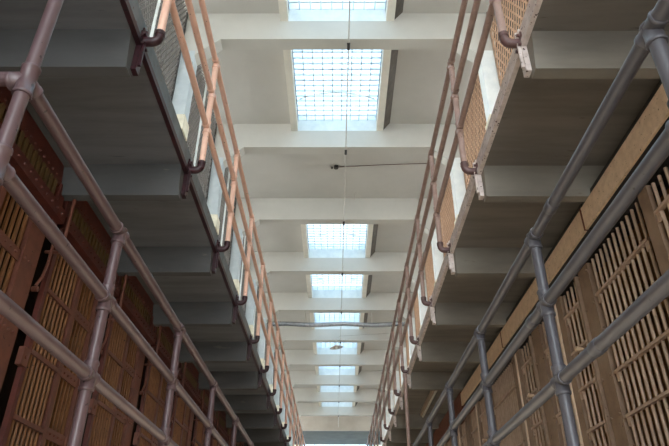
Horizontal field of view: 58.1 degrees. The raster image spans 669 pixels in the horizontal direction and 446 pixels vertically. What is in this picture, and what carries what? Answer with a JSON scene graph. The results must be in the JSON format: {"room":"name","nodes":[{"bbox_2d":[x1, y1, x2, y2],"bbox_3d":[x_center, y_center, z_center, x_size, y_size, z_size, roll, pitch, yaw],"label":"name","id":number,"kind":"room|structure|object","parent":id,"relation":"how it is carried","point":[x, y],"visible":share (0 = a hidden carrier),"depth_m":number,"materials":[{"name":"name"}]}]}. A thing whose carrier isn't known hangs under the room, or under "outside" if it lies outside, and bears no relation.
{"room":"prison interior","nodes":[
{"label":"prison interior","id":0,"kind":"room"},
{"bbox_2d":[0,268,140,445],"bbox_3d":[-3.501,5.751,12.538,0.100,7.600,39.400,0,-31,0],"label":"wall","id":1,"kind":"structure","parent":0,"point":[11,370],"depth_m":6.66,"materials":[{"name":"paint"}]},
{"bbox_2d":[0,195,210,445],"bbox_3d":[-2.828,4.580,13.237,1.240,0.110,39.400,0,-31,0],"label":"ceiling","id":2,"kind":"structure","parent":0,"point":[43,257],"depth_m":6.34,"materials":[{"name":"paint"}]},
{"bbox_2d":[0,112,70,214],"bbox_3d":[-2.200,2.029,8.760,0.130,0.110,12.700,0,-31,0],"label":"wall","id":3,"kind":"structure","parent":2,"relation":"attached to","point":[4,112],"depth_m":4.40,"materials":[{"name":"paint"}]},
{"bbox_2d":[26,101,246,442],"bbox_3d":[-2.037,4.639,13.199,0.078,0.025,39.400,0,-31,0],"label":"trim","id":4,"kind":"structure","parent":3,"relation":"attached to","point":[30,108],"depth_m":4.66,"materials":[{"name":"metal"}]},
{"bbox_2d":[0,0,289,445],"bbox_3d":[-1.613,4.654,13.188,0.990,0.440,39.400,0,-31,0],"label":"walkway slab","id":5,"kind":"object","parent":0,"point":[110,96],"visible":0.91,"depth_m":4.66,"materials":[{"name":"concrete"}]},
{"bbox_2d":[0,87,66,225],"bbox_3d":[-2.091,-0.514,4.130,0.102,0.495,1.279,0,-31,0],"label":"transom","id":6,"kind":"object","parent":5,"relation":"attached to","point":[51,200],"visible":0.78,"depth_m":4.25,"materials":[{"name":"red metal"}]},
{"bbox_2d":[44,199,76,254],"bbox_3d":[-2.076,0.025,4.570,0.129,0.483,0.028,0,-31,0],"label":"vertical pipe","id":7,"kind":"object","parent":5,"relation":"attached to","point":[69,219],"visible":0.71,"depth_m":4.57,"materials":[{"name":"red metal"}]},
{"bbox_2d":[31,244,53,291],"bbox_3d":[-2.086,0.267,4.359,0.051,0.530,0.102,0,-31,0],"label":"rod","id":8,"kind":"object","parent":7,"relation":"attached to","point":[35,288],"visible":0.82,"depth_m":4.28,"materials":[{"name":"red metal"}]},
{"bbox_2d":[57,201,120,296],"bbox_3d":[-2.087,0.174,5.279,0.102,0.495,1.279,0,-31,0],"label":"transom","id":9,"kind":"object","parent":5,"relation":"attached to","point":[87,234],"visible":0.73,"depth_m":5.14,"materials":[{"name":"red metal"}]},
{"bbox_2d":[107,275,127,322],"bbox_3d":[-2.072,0.713,5.719,0.129,0.483,0.028,0,-31,0],"label":"vertical pipe","id":10,"kind":"object","parent":5,"relation":"attached to","point":[126,276],"visible":0.57,"depth_m":5.73,"materials":[{"name":"red metal"}]},
{"bbox_2d":[100,314,111,353],"bbox_3d":[-2.082,0.955,5.508,0.051,0.530,0.102,0,-31,0],"label":"rod","id":11,"kind":"object","parent":10,"relation":"attached to","point":[110,315],"visible":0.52,"depth_m":5.46,"materials":[{"name":"red metal"}]},
{"bbox_2d":[114,276,156,345],"bbox_3d":[-2.083,0.862,6.428,0.102,0.495,1.279,0,-31,0],"label":"transom","id":12,"kind":"object","parent":5,"relation":"attached to","point":[137,304],"visible":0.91,"depth_m":6.41,"materials":[{"name":"red metal"}]},
{"bbox_2d":[151,326,181,378],"bbox_3d":[-2.078,1.551,7.577,0.102,0.495,1.279,0,-31,0],"label":"transom","id":13,"kind":"object","parent":5,"relation":"attached to","point":[166,342],"visible":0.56,"depth_m":7.44,"materials":[{"name":"red metal"}]},
{"bbox_2d":[178,363,201,404],"bbox_3d":[-2.074,2.239,8.726,0.102,0.495,1.279,0,-31,0],"label":"transom","id":14,"kind":"object","parent":5,"relation":"attached to","point":[191,385],"visible":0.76,"depth_m":8.76,"materials":[{"name":"red metal"}]},
{"bbox_2d":[197,390,216,424],"bbox_3d":[-2.070,2.927,9.875,0.102,0.495,1.279,0,-31,0],"label":"transom","id":15,"kind":"object","parent":5,"relation":"attached to","point":[206,398],"visible":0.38,"depth_m":9.70,"materials":[{"name":"brown wood"}]},
{"bbox_2d":[214,411,228,439],"bbox_3d":[-2.065,3.615,11.024,0.102,0.495,1.279,0,-31,0],"label":"transom","id":16,"kind":"object","parent":5,"relation":"attached to","point":[222,428],"visible":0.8,"depth_m":11.09,"materials":[{"name":"brown wood"}]},
{"bbox_2d":[141,0,305,445],"bbox_3d":[-1.074,4.922,14.922,0.133,1.284,33.597,0,-31,0],"label":"pipe railing","id":17,"kind":"object","parent":5,"relation":"attached to","point":[168,5],"visible":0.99,"depth_m":6.13,"materials":[{"name":"metal"}]},
{"bbox_2d":[146,0,527,402],"bbox_3d":[0.065,-0.024,15.343,13.200,0.250,40.700,0,-31,0],"label":"ceiling","id":18,"kind":"structure","parent":0,"point":[254,81],"depth_m":12.79,"materials":[{"name":"paint"}]},
{"bbox_2d":[235,198,435,236],"bbox_3d":[0.059,-0.125,14.025,4.840,0.930,0.220,0,-31,0],"label":"roof beam","id":19,"kind":"structure","parent":18,"relation":"attached to","point":[265,210],"depth_m":14.00,"materials":[{"name":"paint"}]},
{"bbox_2d":[338,0,350,423],"bbox_3d":[0.213,1.118,15.824,0.063,0.055,38.300,0,-31,0],"label":"conduit","id":20,"kind":"object","parent":19,"relation":"attached to","point":[348,43],"visible":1,"depth_m":11.69,"materials":[{"name":"grey metal"}]},
{"bbox_2d":[215,124,459,167],"bbox_3d":[0.050,-1.502,11.727,4.840,0.930,0.220,0,-31,0],"label":"roof beam","id":21,"kind":"structure","parent":18,"relation":"attached to","point":[250,138],"depth_m":11.68,"materials":[{"name":"paint"}]},
{"bbox_2d":[295,416,379,430],"bbox_3d":[0.129,10.719,32.548,13.200,1.000,0.140,0,-31,0],"label":"roof beam","id":22,"kind":"structure","parent":18,"relation":"attached to","point":[308,423],"depth_m":32.42,"materials":[{"name":"paint"}]},
{"bbox_2d":[261,293,414,322],"bbox_3d":[0.076,2.628,18.622,4.840,0.930,0.220,0,-31,0],"label":"roof beam","id":23,"kind":"structure","parent":18,"relation":"attached to","point":[283,302],"depth_m":18.58,"materials":[{"name":"paint"}]},
{"bbox_2d":[270,326,405,351],"bbox_3d":[0.085,4.004,20.920,4.840,0.930,0.220,0,-31,0],"label":"roof beam","id":24,"kind":"structure","parent":18,"relation":"attached to","point":[288,333],"depth_m":20.88,"materials":[{"name":"paint"}]},
{"bbox_2d":[330,332,395,349],"bbox_3d":[1.033,4.037,20.658,2.403,0.614,0.467,0,-31,0],"label":"pendant lamp","id":25,"kind":"object","parent":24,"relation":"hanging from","point":[336,346],"visible":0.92,"depth_m":20.70,"materials":[{"name":"beige metal"}]},
{"bbox_2d":[277,350,398,374],"bbox_3d":[0.094,5.381,23.218,4.840,0.930,0.220,0,-31,0],"label":"roof beam","id":26,"kind":"structure","parent":18,"relation":"attached to","point":[293,357],"depth_m":23.18,"materials":[{"name":"paint"}]},
{"bbox_2d":[283,371,392,392],"bbox_3d":[0.103,6.758,25.516,4.840,0.930,0.220,0,-31,0],"label":"roof beam","id":27,"kind":"structure","parent":18,"relation":"attached to","point":[298,378],"depth_m":25.49,"materials":[{"name":"paint"}]},
{"bbox_2d":[288,388,387,408],"bbox_3d":[0.111,8.134,27.814,4.840,0.930,0.220,0,-31,0],"label":"roof beam","id":28,"kind":"structure","parent":18,"relation":"attached to","point":[300,394],"depth_m":27.77,"materials":[{"name":"paint"}]},
{"bbox_2d":[292,403,383,421],"bbox_3d":[0.120,9.511,30.112,4.840,0.930,0.220,0,-31,0],"label":"roof beam","id":29,"kind":"structure","parent":18,"relation":"attached to","point":[304,409],"depth_m":30.07,"materials":[{"name":"paint"}]},
{"bbox_2d":[312,342,363,353],"bbox_3d":[0.161,4.238,22.341,1.940,0.490,2.559,0,-31,0],"label":"window","id":30,"kind":"structure","parent":18,"relation":"attached to","point":[319,347],"depth_m":23.29,"materials":[{"name":"glass"}]},
{"bbox_2d":[250,252,426,285],"bbox_3d":[0.068,1.251,16.323,4.840,0.930,0.220,0,-31,0],"label":"roof beam","id":31,"kind":"structure","parent":18,"relation":"attached to","point":[276,263],"depth_m":16.29,"materials":[{"name":"paint"}]},
{"bbox_2d":[272,313,404,326],"bbox_3d":[0.076,2.900,19.128,4.285,0.876,0.148,0,-31,0],"label":"spiral duct","id":32,"kind":"object","parent":18,"relation":"hanging from","point":[298,324],"visible":0.89,"depth_m":18.90,"materials":[{"name":"silver metal"}]},
{"bbox_2d":[315,366,361,374],"bbox_3d":[0.170,5.615,24.639,1.940,0.490,2.559,0,-31,0],"label":"window","id":33,"kind":"structure","parent":18,"relation":"attached to","point":[319,370],"depth_m":25.59,"materials":[{"name":"glass"}]},
{"bbox_2d":[317,386,359,391],"bbox_3d":[0.178,6.991,26.937,1.940,0.490,2.559,0,-31,0],"label":"window","id":34,"kind":"structure","parent":18,"relation":"attached to","point":[319,388],"depth_m":27.93,"materials":[{"name":"glass"}]},
{"bbox_2d":[319,402,357,406],"bbox_3d":[0.187,8.368,29.235,1.940,0.490,2.559,0,-31,0],"label":"window","id":35,"kind":"structure","parent":18,"relation":"attached to","point":[321,404],"depth_m":30.20,"materials":[{"name":"glass"}]},
{"bbox_2d":[306,275,371,297],"bbox_3d":[0.144,1.485,17.745,1.940,0.490,2.559,0,-31,0],"label":"window","id":36,"kind":"structure","parent":18,"relation":"attached to","point":[321,286],"depth_m":18.46,"materials":[{"name":"glass"}]},
{"bbox_2d":[310,313,367,328],"bbox_3d":[0.152,2.861,20.043,1.940,0.490,2.559,0,-31,0],"label":"window","id":37,"kind":"structure","parent":18,"relation":"attached to","point":[319,317],"depth_m":20.77,"materials":[{"name":"glass"}]},
{"bbox_2d":[301,224,377,257],"bbox_3d":[0.135,0.108,15.447,1.940,0.490,2.559,0,-31,0],"label":"window","id":38,"kind":"structure","parent":18,"relation":"attached to","point":[315,250],"depth_m":16.05,"materials":[{"name":"glass"}]},
{"bbox_2d":[283,50,397,130],"bbox_3d":[0.117,-2.645,10.851,1.940,0.490,2.559,0,-31,0],"label":"window","id":39,"kind":"structure","parent":18,"relation":"attached to","point":[302,122],"depth_m":11.18,"materials":[{"name":"glass"}]},
{"bbox_2d":[185,13,496,65],"bbox_3d":[0.042,-2.878,9.429,4.840,0.930,0.220,0,-31,0],"label":"roof beam","id":40,"kind":"structure","parent":18,"relation":"attached to","point":[230,31],"depth_m":9.39,"materials":[{"name":"paint"}]},
{"bbox_2d":[278,0,403,20],"bbox_3d":[0.109,-4.021,8.552,1.940,0.490,2.559,0,-31,0],"label":"window","id":41,"kind":"structure","parent":18,"relation":"attached to","point":[299,10],"depth_m":9.53,"materials":[{"name":"glass"}]},
{"bbox_2d":[295,431,380,444],"bbox_3d":[0.136,11.706,34.195,13.200,1.000,3.700,0,-31,0],"label":"ceiling","id":42,"kind":"structure","parent":0,"point":[310,437],"depth_m":33.80,"materials":[{"name":"paint"}]},
{"bbox_2d":[382,0,668,445],"bbox_3d":[1.682,4.678,13.162,1.060,0.390,39.400,0,-31,0],"label":"walkway slab","id":43,"kind":"object","parent":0,"point":[571,53],"visible":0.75,"depth_m":4.64,"materials":[{"name":"concrete"}]},
{"bbox_2d":[403,373,410,445],"bbox_3d":[1.099,3.409,8.804,0.068,2.446,0.079,0,-31,0],"label":"support post","id":44,"kind":"object","parent":43,"relation":"attached to","point":[404,374],"visible":1,"depth_m":9.13,"materials":[{"name":"brown paint"}]},
{"bbox_2d":[420,391,436,417],"bbox_3d":[1.673,3.161,10.631,0.090,0.108,2.000,0,-31,0],"label":"tube light","id":45,"kind":"object","parent":43,"relation":"attached to","point":[432,394],"visible":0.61,"depth_m":10.64,"materials":[{"name":"beige glass"}]},
{"bbox_2d":[366,0,521,445],"bbox_3d":[1.125,4.930,14.925,0.129,1.284,33.597,0,-31,0],"label":"pipe railing","id":46,"kind":"object","parent":43,"relation":"attached to","point":[495,7],"visible":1,"depth_m":6.11,"materials":[{"name":"brown metal"}]},
{"bbox_2d":[426,392,474,445],"bbox_3d":[2.152,8.909,19.717,0.230,0.250,23.800,0,-31,0],"label":"trim","id":47,"kind":"structure","parent":43,"relation":"attached to","point":[439,433],"depth_m":10.86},
{"bbox_2d":[460,364,480,405],"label":"plate","id":48,"kind":"object","parent":43,"relation":"attached to","point":[473,382],"depth_m":8.72,"materials":[{"name":"beige paint"}]},
{"bbox_2d":[486,327,507,371],"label":"plate","id":49,"kind":"object","parent":43,"relation":"attached to","point":[495,350],"depth_m":7.39,"materials":[{"name":"beige paint"}]},
{"bbox_2d":[500,277,538,347],"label":"plate","id":50,"kind":"object","parent":43,"relation":"attached to","point":[528,301],"depth_m":6.38,"materials":[{"name":"beige paint"}]},
{"bbox_2d":[544,204,592,288],"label":"plate","id":51,"kind":"object","parent":43,"relation":"attached to","point":[570,240],"depth_m":5.12,"materials":[{"name":"beige paint"}]},
{"bbox_2d":[580,228,615,269],"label":"plate","id":52,"kind":"object","parent":43,"relation":"attached to","point":[613,230],"depth_m":4.94,"materials":[{"name":"beige paint"}]},
{"bbox_2d":[579,79,668,230],"bbox_3d":[2.076,-0.756,3.580,0.260,0.252,2.759,0,-31,0],"label":"plate","id":53,"kind":"object","parent":43,"relation":"attached to","point":[649,124],"visible":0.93,"depth_m":4.04,"materials":[{"name":"beige paint"}]},
{"bbox_2d":[525,188,668,398],"bbox_3d":[2.932,4.584,13.213,1.240,0.110,39.400,0,-31,0],"label":"ceiling","id":54,"kind":"structure","parent":0,"point":[667,190],"depth_m":6.40,"materials":[{"name":"paint"}]},
{"bbox_2d":[523,164,668,356],"bbox_3d":[2.292,4.833,13.066,0.080,0.470,39.400,0,-31,0],"label":"trim","id":55,"kind":"structure","parent":54,"relation":"attached to","point":[662,174],"depth_m":4.67,"materials":[{"name":"brown metal"}]},
{"bbox_2d":[534,297,668,445],"bbox_3d":[3.599,5.756,12.508,0.100,7.600,39.400,0,-31,0],"label":"wall","id":56,"kind":"structure","parent":0,"point":[662,302],"depth_m":6.83,"materials":[{"name":"paint"}]},
{"bbox_3d":[-1.635,6.760,11.927,0.960,0.110,39.400,0,-31,0],"label":"walkway slab","id":57,"kind":"object","parent":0,"visible":0},
{"bbox_2d":[0,185,6,209],"bbox_3d":[-2.097,0.315,3.154,0.060,1.890,0.640,0,-31,0],"label":"door","id":58,"kind":"structure","parent":57,"relation":"on","point":[3,190],"depth_m":3.79,"materials":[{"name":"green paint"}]},
{"bbox_2d":[0,191,28,318],"bbox_3d":[-2.133,0.579,3.614,0.040,1.910,0.400,0,-31,0],"label":"panel","id":59,"kind":"object","parent":57,"relation":"on","point":[7,244],"visible":0.85,"depth_m":3.96,"materials":[{"name":"red metal"}]},
{"bbox_2d":[0,217,44,390],"bbox_3d":[-2.133,0.740,3.884,0.062,1.910,0.210,0,-31,0],"label":"post","id":60,"kind":"object","parent":57,"relation":"on","point":[22,274],"visible":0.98,"depth_m":4.06,"materials":[{"name":"red metal"}]},
{"bbox_2d":[0,247,82,445],"bbox_3d":[-2.093,1.003,4.303,0.060,1.890,0.640,0,-31,0],"label":"door","id":61,"kind":"structure","parent":57,"relation":"on","point":[25,354],"depth_m":4.32,"materials":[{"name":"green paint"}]},
{"bbox_2d":[44,282,94,445],"bbox_3d":[-2.129,1.267,4.763,0.040,1.910,0.400,0,-31,0],"label":"panel","id":62,"kind":"object","parent":57,"relation":"on","point":[54,436],"visible":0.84,"depth_m":4.84,"materials":[{"name":"red metal"}]},
{"bbox_2d":[64,297,97,445],"bbox_3d":[-2.129,1.428,5.032,0.062,1.910,0.210,0,-31,0],"label":"post","id":63,"kind":"object","parent":57,"relation":"on","point":[73,403],"visible":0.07,"depth_m":4.96,"materials":[{"name":"brown wood"}]},
{"bbox_2d":[82,314,129,445],"bbox_3d":[-2.088,1.691,5.452,0.060,1.890,0.640,0,-31,0],"label":"door","id":64,"kind":"structure","parent":57,"relation":"on","point":[99,429],"depth_m":5.57,"materials":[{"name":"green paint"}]},
{"bbox_2d":[111,338,137,445],"bbox_3d":[-2.124,1.955,5.912,0.040,1.910,0.400,0,-31,0],"label":"panel","id":65,"kind":"object","parent":57,"relation":"on","point":[120,421],"visible":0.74,"depth_m":6.12,"materials":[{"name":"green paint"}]},
{"bbox_2d":[0,0,253,445],"bbox_3d":[-1.562,4.569,10.644,1.112,2.569,19.901,0,-31,0],"label":"pipe railing","id":66,"kind":"object","parent":57,"relation":"on","point":[24,87],"visible":1,"depth_m":2.57,"materials":[{"name":"metal"}]},
{"bbox_2d":[120,347,144,445],"bbox_3d":[-2.124,2.116,6.181,0.062,1.910,0.210,0,-31,0],"label":"post","id":67,"kind":"object","parent":57,"relation":"on","point":[140,357],"visible":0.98,"depth_m":6.33,"materials":[{"name":"red metal"}]},
{"bbox_2d":[133,361,162,445],"bbox_3d":[-2.084,2.379,6.600,0.060,1.890,0.640,0,-31,0],"label":"door","id":68,"kind":"structure","parent":57,"relation":"on","point":[149,404],"depth_m":6.80,"materials":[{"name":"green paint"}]},
{"bbox_2d":[153,377,166,445],"bbox_3d":[-2.120,2.643,7.060,0.040,1.910,0.400,0,-31,0],"label":"panel","id":69,"kind":"object","parent":57,"relation":"on","point":[164,383],"visible":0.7,"depth_m":7.38,"materials":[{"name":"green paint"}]},
{"bbox_2d":[169,391,186,445],"bbox_3d":[-2.080,3.067,7.749,0.060,1.890,0.640,0,-31,0],"label":"door","id":70,"kind":"structure","parent":57,"relation":"on","point":[177,427],"depth_m":8.04,"materials":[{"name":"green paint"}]},
{"bbox_2d":[181,406,189,445],"bbox_3d":[-2.116,3.331,8.209,0.040,1.910,0.400,0,-31,0],"label":"panel","id":71,"kind":"object","parent":57,"relation":"on","point":[185,431],"visible":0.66,"depth_m":8.56,"materials":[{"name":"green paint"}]},
{"bbox_2d":[185,409,193,445],"bbox_3d":[-2.116,3.492,8.478,0.062,1.910,0.210,0,-31,0],"label":"post","id":72,"kind":"object","parent":57,"relation":"on","point":[191,414],"visible":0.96,"depth_m":8.76,"materials":[{"name":"brown wood"}]},
{"bbox_2d":[192,416,204,445],"bbox_3d":[-2.075,3.755,8.898,0.060,1.890,0.640,0,-31,0],"label":"door","id":73,"kind":"structure","parent":57,"relation":"on","point":[198,441],"depth_m":9.22,"materials":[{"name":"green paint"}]},
{"bbox_3d":[1.690,6.762,11.913,1.030,0.110,39.400,0,-31,0],"label":"walkway slab","id":74,"kind":"object","parent":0,"visible":0},
{"bbox_2d":[458,418,468,445],"bbox_3d":[2.124,4.201,9.668,0.112,1.940,0.610,0,-31,0],"label":"door","id":75,"kind":"structure","parent":74,"relation":"on","point":[462,429],"depth_m":10.07,"materials":[{"name":"beige paint"}]},
{"bbox_2d":[466,414,473,445],"bbox_3d":[2.190,3.972,9.304,0.072,1.960,0.220,0,-31,0],"label":"post","id":76,"kind":"object","parent":74,"relation":"on","point":[469,421],"visible":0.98,"depth_m":9.67,"materials":[{"name":"brown wood"}]},
{"bbox_2d":[471,408,479,445],"bbox_3d":[2.186,3.751,8.935,0.042,1.960,0.600,0,-31,0],"label":"panel","id":77,"kind":"object","parent":74,"relation":"on","point":[474,432],"visible":0.57,"depth_m":9.39,"materials":[{"name":"beige paint"}]},
{"bbox_2d":[475,397,487,445],"bbox_3d":[2.119,3.420,8.364,0.112,1.940,0.610,0,-31,0],"label":"wall","id":78,"kind":"structure","parent":74,"relation":"on","point":[482,425],"depth_m":8.77,"materials":[{"name":"beige paint"}]},
{"bbox_2d":[492,361,524,445],"bbox_3d":[2.180,2.816,7.374,0.042,1.960,1.160,0,-31,0],"label":"panel","id":79,"kind":"object","parent":74,"relation":"on","point":[506,407],"visible":0.74,"depth_m":7.61,"materials":[{"name":"beige paint"}]},
{"bbox_2d":[511,356,527,445],"bbox_3d":[2.181,2.435,6.739,0.072,1.960,0.240,0,-31,0],"label":"post","id":80,"kind":"object","parent":74,"relation":"on","point":[513,359],"visible":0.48,"depth_m":7.06,"materials":[{"name":"brown wood"}]},
{"bbox_2d":[514,335,550,445],"bbox_3d":[2.111,2.220,6.361,0.112,1.940,0.600,0,-31,0],"label":"door","id":81,"kind":"structure","parent":74,"relation":"on","point":[530,426],"depth_m":6.57,"materials":[{"name":"beige paint"}]},
{"bbox_2d":[412,0,668,445],"bbox_3d":[1.081,4.038,8.493,0.164,1.285,24.221,0,-31,0],"label":"pipe railing","id":82,"kind":"object","parent":74,"relation":"attached to","point":[651,37],"visible":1,"depth_m":2.56,"materials":[{"name":"grey metal"}]},
{"bbox_2d":[531,324,563,445],"bbox_3d":[2.178,1.981,5.980,0.072,1.960,0.270,0,-31,0],"label":"post","id":83,"kind":"object","parent":74,"relation":"on","point":[542,363],"visible":0.74,"depth_m":6.12,"materials":[{"name":"beige metal"}]},
{"bbox_2d":[542,319,580,445],"bbox_3d":[2.174,1.762,5.616,0.042,1.960,0.540,0,-31,0],"label":"panel","id":84,"kind":"object","parent":74,"relation":"on","point":[558,416],"visible":0.2,"depth_m":5.87,"materials":[{"name":"beige paint"}]},
{"bbox_2d":[554,276,616,445],"bbox_3d":[2.107,1.457,5.088,0.112,1.940,0.590,0,-31,0],"label":"door","id":85,"kind":"structure","parent":74,"relation":"on","point":[585,428],"depth_m":5.19,"materials":[{"name":"beige paint"}]},
{"bbox_2d":[578,263,635,445],"bbox_3d":[2.173,1.236,4.736,0.072,1.960,0.210,0,-31,0],"label":"post","id":86,"kind":"object","parent":74,"relation":"on","point":[613,390],"visible":0.84,"depth_m":4.75,"materials":[{"name":"beige metal"}]},
{"bbox_2d":[591,202,668,445],"bbox_3d":[2.168,0.922,4.213,0.042,1.960,0.950,0,-31,0],"label":"bars","id":87,"kind":"object","parent":74,"relation":"on","point":[646,243],"visible":0.88,"depth_m":4.31,"materials":[{"name":"beige paint"}]},
{"bbox_2d":[637,167,668,297],"bbox_3d":[2.100,0.459,3.421,0.112,1.940,0.705,0,-31,0],"label":"door","id":88,"kind":"structure","parent":74,"relation":"on","point":[653,215],"depth_m":3.95,"materials":[{"name":"beige paint"}]},
{"bbox_3d":[-3.171,2.448,14.515,2.140,0.100,39.400,0,-31,0],"label":"roof slab","id":89,"kind":"structure","parent":0,"visible":0},
{"bbox_2d":[137,0,187,99],"bbox_3d":[-2.322,-2.945,7.917,0.075,2.385,2.474,0,-31,0],"label":"mesh screen","id":90,"kind":"object","parent":89,"relation":"on","point":[142,3],"visible":0.34,"depth_m":8.46,"materials":[{"name":"grey metal"}]},
{"bbox_2d":[172,51,196,140],"bbox_3d":[-2.246,-1.902,8.853,0.290,1.550,0.280,0,-31,0],"label":"column","id":91,"kind":"structure","parent":89,"relation":"on","point":[183,92],"depth_m":8.74,"materials":[{"name":"blue paint"}]},
{"bbox_2d":[186,64,216,202],"bbox_3d":[-2.313,-1.568,10.215,0.075,2.385,2.474,0,-31,0],"label":"mesh screen","id":92,"kind":"object","parent":89,"relation":"on","point":[194,147],"visible":0.22,"depth_m":10.48,"materials":[{"name":"grey metal"}]},
{"bbox_2d":[207,157,224,234],"bbox_3d":[-2.238,-0.526,11.151,0.290,1.550,0.280,0,-31,0],"label":"column","id":93,"kind":"structure","parent":89,"relation":"on","point":[215,191],"depth_m":11.04,"materials":[{"name":"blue paint"}]},
{"bbox_2d":[218,167,236,267],"bbox_3d":[-2.305,-0.191,12.513,0.075,2.385,2.474,0,-31,0],"label":"mesh screen","id":94,"kind":"object","parent":89,"relation":"on","point":[223,208],"visible":0.22,"depth_m":12.83,"materials":[{"name":"grey metal"}]},
{"bbox_2d":[229,229,242,295],"bbox_3d":[-2.229,0.851,13.449,0.290,1.550,0.280,0,-31,0],"label":"column","id":95,"kind":"structure","parent":89,"relation":"on","point":[235,260],"depth_m":13.33,"materials":[{"name":"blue paint"}]},
{"bbox_2d":[239,236,246,313],"bbox_3d":[-2.296,1.185,14.811,0.075,2.385,2.474,0,-31,0],"label":"mesh screen","id":96,"kind":"object","parent":89,"relation":"on","point":[242,270],"visible":0.1,"depth_m":15.18,"materials":[{"name":"grey metal"}]},
{"bbox_2d":[245,279,256,337],"bbox_3d":[-2.220,2.228,15.747,0.290,1.550,0.280,0,-31,0],"label":"column","id":97,"kind":"structure","parent":89,"relation":"on","point":[250,304],"depth_m":15.62,"materials":[{"name":"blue paint"}]},
{"bbox_2d":[253,285,258,348],"bbox_3d":[-2.287,2.562,17.109,0.075,2.385,2.474,0,-31,0],"label":"mesh screen","id":98,"kind":"object","parent":89,"relation":"on","point":[257,289],"visible":0.04,"depth_m":17.57,"materials":[{"name":"grey metal"}]},
{"bbox_2d":[257,318,266,368],"bbox_3d":[-2.212,3.604,18.045,0.290,1.550,0.280,0,-31,0],"label":"column","id":99,"kind":"structure","parent":89,"relation":"on","point":[261,344],"depth_m":17.91,"materials":[{"name":"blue paint"}]},
{"bbox_2d":[266,347,273,392],"bbox_3d":[-2.203,4.981,20.343,0.290,1.550,0.280,0,-31,0],"label":"column","id":100,"kind":"structure","parent":89,"relation":"on","point":[269,375],"depth_m":20.18,"materials":[{"name":"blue paint"}]},
{"bbox_2d":[273,371,280,410],"bbox_3d":[-2.194,6.357,22.641,0.290,1.550,0.280,0,-31,0],"label":"column","id":101,"kind":"structure","parent":89,"relation":"on","point":[276,396],"depth_m":22.47,"materials":[{"name":"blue paint"}]},
{"bbox_2d":[279,390,285,429],"bbox_3d":[-2.186,7.734,24.939,0.290,1.550,0.280,0,-31,0],"label":"column","id":102,"kind":"structure","parent":89,"relation":"on","point":[282,415],"depth_m":24.81,"materials":[{"name":"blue paint"}]},
{"bbox_3d":[3.289,2.453,14.488,2.140,0.100,39.400,0,-31,0],"label":"roof slab","id":103,"kind":"structure","parent":0,"visible":0},
{"bbox_2d":[394,371,399,407],"bbox_3d":[2.376,6.361,22.622,0.290,1.550,0.280,0,-31,0],"label":"column","id":104,"kind":"structure","parent":103,"relation":"on","point":[397,372],"depth_m":22.64,"materials":[{"name":"white paint"}]},
{"bbox_2d":[400,347,406,386],"bbox_3d":[2.367,4.984,20.324,0.290,1.550,0.280,0,-31,0],"label":"column","id":105,"kind":"structure","parent":103,"relation":"on","point":[404,348],"depth_m":20.37,"materials":[{"name":"white paint"}]},
{"bbox_2d":[405,328,409,366],"bbox_3d":[2.459,3.942,19.386,0.030,2.386,2.480,0,-31,0],"label":"mesh screen","id":106,"kind":"object","parent":103,"relation":"on","point":[406,335],"visible":0.13,"depth_m":20.30,"materials":[{"name":"beige metal"}]},
{"bbox_2d":[408,318,415,362],"bbox_3d":[2.358,3.607,18.026,0.290,1.550,0.280,0,-31,0],"label":"column","id":107,"kind":"structure","parent":103,"relation":"on","point":[411,346],"depth_m":17.97,"materials":[{"name":"white paint"}]},
{"bbox_2d":[414,292,419,339],"bbox_3d":[2.450,2.566,17.088,0.030,2.386,2.480,0,-31,0],"label":"mesh screen","id":108,"kind":"object","parent":103,"relation":"on","point":[416,304],"visible":0.13,"depth_m":17.79,"materials":[{"name":"beige metal"}]},
{"bbox_2d":[418,280,427,329],"bbox_3d":[2.350,2.231,15.728,0.290,1.550,0.280,0,-31,0],"label":"column","id":109,"kind":"structure","parent":103,"relation":"on","point":[422,308],"depth_m":15.65,"materials":[{"name":"white paint"}]},
{"bbox_2d":[425,245,434,300],"bbox_3d":[2.441,1.189,14.790,0.030,2.386,2.480,0,-31,0],"label":"mesh screen","id":110,"kind":"object","parent":103,"relation":"on","point":[431,281],"visible":0.19,"depth_m":15.29,"materials":[{"name":"beige metal"}]},
{"bbox_2d":[431,229,443,286],"bbox_3d":[2.341,0.854,13.430,0.290,1.550,0.280,0,-31,0],"label":"column","id":111,"kind":"structure","parent":103,"relation":"on","point":[438,258],"depth_m":13.37,"materials":[{"name":"white paint"}]},
{"bbox_2d":[440,176,454,256],"bbox_3d":[2.433,-0.187,12.492,0.030,2.386,2.480,0,-31,0],"label":"mesh screen","id":112,"kind":"object","parent":103,"relation":"on","point":[451,214],"visible":0.17,"depth_m":12.96,"materials":[{"name":"beige metal"}]},
{"bbox_2d":[450,158,467,224],"bbox_3d":[2.332,-0.522,11.132,0.290,1.550,0.280,0,-31,0],"label":"column","id":113,"kind":"structure","parent":103,"relation":"on","point":[456,175],"depth_m":11.14,"materials":[{"name":"white paint"}]},
{"bbox_2d":[463,70,486,189],"bbox_3d":[2.424,-1.564,10.194,0.030,2.386,2.480,0,-31,0],"label":"mesh screen","id":114,"kind":"object","parent":103,"relation":"on","point":[469,119],"visible":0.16,"depth_m":10.39,"materials":[{"name":"beige metal"}]},
{"bbox_2d":[478,50,499,128],"bbox_3d":[2.324,-1.899,8.834,0.290,1.550,0.280,0,-31,0],"label":"column","id":115,"kind":"structure","parent":103,"relation":"on","point":[489,82],"depth_m":8.84,"materials":[{"name":"white paint"}]},
{"bbox_2d":[486,0,528,86],"bbox_3d":[2.415,-2.941,7.896,0.030,2.386,2.480,0,-31,0],"label":"mesh screen","id":116,"kind":"object","parent":103,"relation":"on","point":[498,68],"visible":0.26,"depth_m":8.49,"materials":[{"name":"beige metal"}]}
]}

